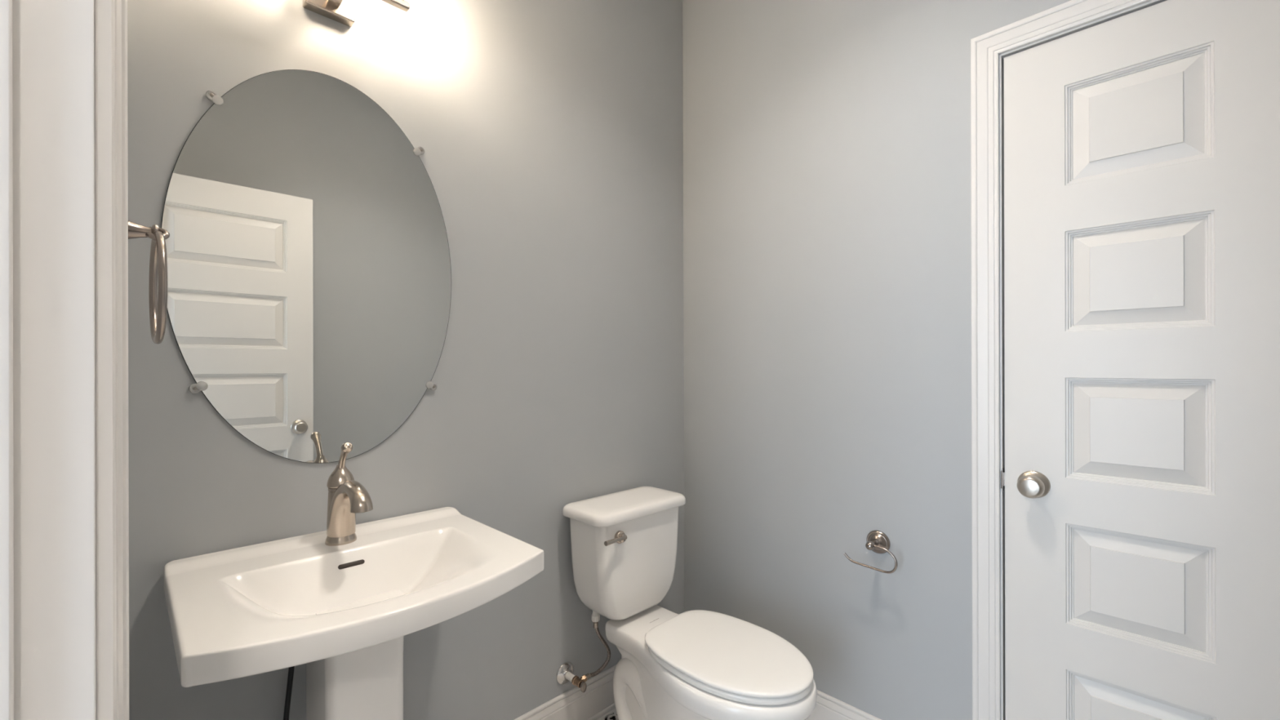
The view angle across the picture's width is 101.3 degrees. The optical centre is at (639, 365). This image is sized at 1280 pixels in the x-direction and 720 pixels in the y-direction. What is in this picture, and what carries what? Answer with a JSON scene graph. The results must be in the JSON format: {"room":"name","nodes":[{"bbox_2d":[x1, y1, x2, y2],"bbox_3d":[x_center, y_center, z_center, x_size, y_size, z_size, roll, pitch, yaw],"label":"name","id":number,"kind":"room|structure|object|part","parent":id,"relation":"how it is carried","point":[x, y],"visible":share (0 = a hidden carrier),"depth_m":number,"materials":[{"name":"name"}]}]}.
{"room":"bathroom","nodes":[
{"label":"bathroom","id":0,"kind":"room"},
{"bbox_2d":[127,0,684,719],"bbox_3d":[-0.444,-0.164,1.591,1.850,2.740,0.110,0,0,-45],"label":"wall","id":1,"kind":"structure","parent":0,"point":[549,132],"depth_m":1.51,"materials":[{"name":"grey paint"}]},
{"bbox_2d":[160,69,451,463],"bbox_3d":[-0.726,-0.226,1.229,0.589,0.907,0.011,0,0,-45],"label":"wall mirror","id":2,"kind":"object","parent":1,"relation":"attached to","point":[309,270],"visible":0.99,"depth_m":1.20,"materials":[{"name":"silver mirror"}]},
{"bbox_2d":[302,0,409,26],"bbox_3d":[-0.660,-0.904,1.161,0.342,0.180,0.201,0,0,-45],"label":"vanity light","id":3,"kind":"object","parent":1,"relation":"attached to","point":[343,11],"visible":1,"depth_m":1.21,"materials":[{"name":"silver metal"}]},
{"bbox_3d":[-0.673,-0.835,1.174,0.024,0.012,0.110,0,0,-45],"label":"arm","id":4,"kind":"part","parent":3,"relation":"part of","materials":[{"name":"silver metal"}]},
{"bbox_2d":[514,664,616,719],"bbox_3d":[-0.394,1.135,1.544,1.630,0.142,0.022,0,0,-45],"label":"baseboard","id":5,"kind":"structure","parent":1,"relation":"attached to","point":[597,700],"depth_m":1.74,"materials":[{"name":"white paint"}]},
{"bbox_3d":[-0.389,1.194,1.539,1.630,0.023,0.007,0,0,-45],"label":"shoe moulding","id":6,"kind":"part","parent":5,"relation":"part of","materials":[{"name":"white paint"}]},
{"bbox_2d":[555,610,610,692],"bbox_3d":[-0.178,0.909,1.700,0.154,0.252,0.104,0,0,-45],"label":"water supply valve","id":7,"kind":"object","parent":1,"relation":"attached to","point":[565,674],"visible":1,"depth_m":1.68,"materials":[{"name":"silver metal"}]},
{"bbox_3d":[-0.179,1.004,1.640,0.020,0.033,0.019,0,0,-45],"label":"oval handle","id":8,"kind":"part","parent":7,"relation":"part of","materials":[{"name":"silver metal"}]},
{"bbox_2d":[682,0,1145,719],"bbox_3d":[0.819,-0.167,1.549,0.110,2.740,1.720,0,0,-45],"label":"wall","id":9,"kind":"structure","parent":0,"point":[827,193],"depth_m":1.67,"materials":[{"name":"grey paint"}]},
{"bbox_2d":[806,689,881,719],"bbox_3d":[0.529,1.132,1.753,0.022,0.142,1.018,0,0,-45],"label":"baseboard","id":10,"kind":"structure","parent":9,"relation":"attached to","point":[827,707],"depth_m":1.66,"materials":[{"name":"white paint"}]},
{"bbox_2d":[843,529,897,573],"bbox_3d":[0.688,0.545,1.552,0.074,0.100,0.156,0,0,-45],"label":"toilet paper holder","id":11,"kind":"object","parent":9,"relation":"attached to","point":[877,541],"visible":1,"depth_m":1.55,"materials":[{"name":"silver metal"}]},
{"bbox_3d":[0.672,0.558,1.536,0.007,0.075,0.156,0,0,-45],"label":"hook arm","id":12,"kind":"part","parent":11,"relation":"part of","materials":[{"name":"silver metal"}]},
{"bbox_3d":[0.684,0.527,1.544,0.056,0.026,0.026,0,0,-45],"label":"post","id":13,"kind":"part","parent":11,"relation":"part of","materials":[{"name":"silver metal"}]},
{"bbox_2d":[970,0,1167,719],"bbox_3d":[1.142,0.169,1.207,0.127,2.066,0.629,0,0,-45],"label":"door frame","id":14,"kind":"structure","parent":9,"relation":"attached to","point":[987,64],"depth_m":1.36,"materials":[{"name":"white paint"}]},
{"bbox_3d":[0.943,0.295,1.363,0.035,0.056,0.004,0,0,-45],"label":"strike plate","id":15,"kind":"part","parent":14,"relation":"part of","materials":[{"name":"silver metal"}]},
{"bbox_2d":[1004,0,1279,719],"bbox_3d":[1.103,0.200,1.172,0.092,1.988,0.494,0,0,-45],"label":"door","id":16,"kind":"structure","parent":9,"relation":"in","point":[1142,147],"depth_m":1.17,"materials":[{"name":"white paint"}]},
{"bbox_3d":[0.962,0.296,1.289,0.052,0.056,0.056,0,0,-45],"label":"knob","id":17,"kind":"part","parent":16,"relation":"part of","materials":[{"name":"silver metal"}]},
{"bbox_3d":[0.202,1.229,0.939,1.850,0.050,1.940,0,0,-45],"label":"floor","id":18,"kind":"structure","parent":0,"visible":0},
{"bbox_2d":[164,506,544,719],"bbox_3d":[-0.542,0.794,1.045,0.582,0.824,0.520,0,0,-45],"label":"pedestal sink","id":19,"kind":"object","parent":18,"relation":"on","point":[345,612],"visible":0.98,"depth_m":1.01,"materials":[{"name":"white ceramic"}]},
{"bbox_2d":[283,666,294,719],"bbox_3d":[-0.761,0.717,1.152,0.030,0.490,0.073,0,0,-23],"label":"supply hose","id":20,"kind":"object","parent":19,"relation":"attached to","point":[291,671],"visible":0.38,"depth_m":1.13,"materials":[{"name":"black rubber"}]},
{"bbox_2d":[324,442,373,546],"bbox_3d":[-0.619,0.279,1.121,0.062,0.226,0.191,0,0,-45],"label":"faucet","id":21,"kind":"object","parent":19,"relation":"on","point":[347,496],"visible":1,"depth_m":1.14,"materials":[{"name":"silver metal"}]},
{"bbox_3d":[-0.655,0.217,1.157,0.054,0.103,0.084,0,0,-45],"label":"lever handle","id":22,"kind":"part","parent":21,"relation":"part of","materials":[{"name":"silver metal"}]},
{"bbox_3d":[-0.616,0.309,1.118,0.055,0.129,0.182,0,0,-45],"label":"spout","id":23,"kind":"part","parent":21,"relation":"part of","materials":[{"name":"silver metal"}]},
{"bbox_2d":[596,707,617,719],"bbox_3d":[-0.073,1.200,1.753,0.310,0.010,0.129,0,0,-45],"label":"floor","id":24,"kind":"structure","parent":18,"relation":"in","point":[613,716],"depth_m":1.79,"materials":[{"name":"white tile"}]},
{"bbox_2d":[562,486,817,719],"bbox_3d":[0.149,0.827,1.544,0.401,0.772,0.758,0,0,-45],"label":"toilet","id":25,"kind":"object","parent":18,"relation":"on","point":[694,664],"visible":1,"depth_m":1.56,"materials":[{"name":"white porcelain"},{"name":"white plastic"},{"name":"brushed nickel"}]},
{"bbox_3d":[-0.071,0.518,1.554,0.014,0.018,0.089,0,0,38],"label":"arm","id":26,"kind":"part","parent":25,"relation":"part of","materials":[{"name":"silver metal"}]},
{"bbox_3d":[-0.057,0.520,1.585,0.037,0.037,0.022,0,0,-45],"label":"flush lever","id":27,"kind":"part","parent":25,"relation":"part of","materials":[{"name":"silver metal"}]},
{"bbox_3d":[-0.044,0.459,1.739,0.401,0.035,0.212,0,0,-45],"label":"tank lid","id":28,"kind":"part","parent":25,"relation":"part of","materials":[{"name":"white ceramic"}]},
{"bbox_3d":[-0.044,0.634,1.739,0.365,0.324,0.183,0,0,-45],"label":"tank","id":29,"kind":"part","parent":25,"relation":"part of","materials":[{"name":"white ceramic"}]},
{"bbox_3d":[0.246,0.784,1.445,0.334,0.013,0.465,0,0,-45],"label":"seat lid","id":30,"kind":"part","parent":25,"relation":"part of","materials":[{"name":"white plastic"}]},
{"bbox_3d":[0.250,0.800,1.440,0.334,0.019,0.450,0,0,-45],"label":"seat","id":31,"kind":"part","parent":25,"relation":"part of","materials":[{"name":"white plastic"}]},
{"bbox_3d":[-0.422,-0.164,0.328,0.110,2.740,1.720,0,0,-45],"label":"wall","id":32,"kind":"structure","parent":0,"visible":0},
{"bbox_2d":[0,0,128,719],"bbox_3d":[-0.220,0.170,0.123,0.146,2.070,0.794,0,0,-45],"label":"door frame","id":33,"kind":"structure","parent":32,"relation":"attached to","point":[64,468],"depth_m":0.39,"materials":[{"name":"white paint"}]},
{"bbox_2d":[128,220,169,343],"bbox_3d":[-0.690,-0.121,0.724,0.062,0.181,0.154,0,0,-45],"label":"towel ring","id":34,"kind":"object","parent":32,"relation":"attached to","point":[157,298],"visible":0.91,"depth_m":0.72,"materials":[{"name":"silver metal"}]},
{"bbox_3d":[-0.695,-0.185,0.720,0.050,0.052,0.052,0,0,-45],"label":"post","id":35,"kind":"part","parent":34,"relation":"part of","materials":[{"name":"silver metal"}]}
]}

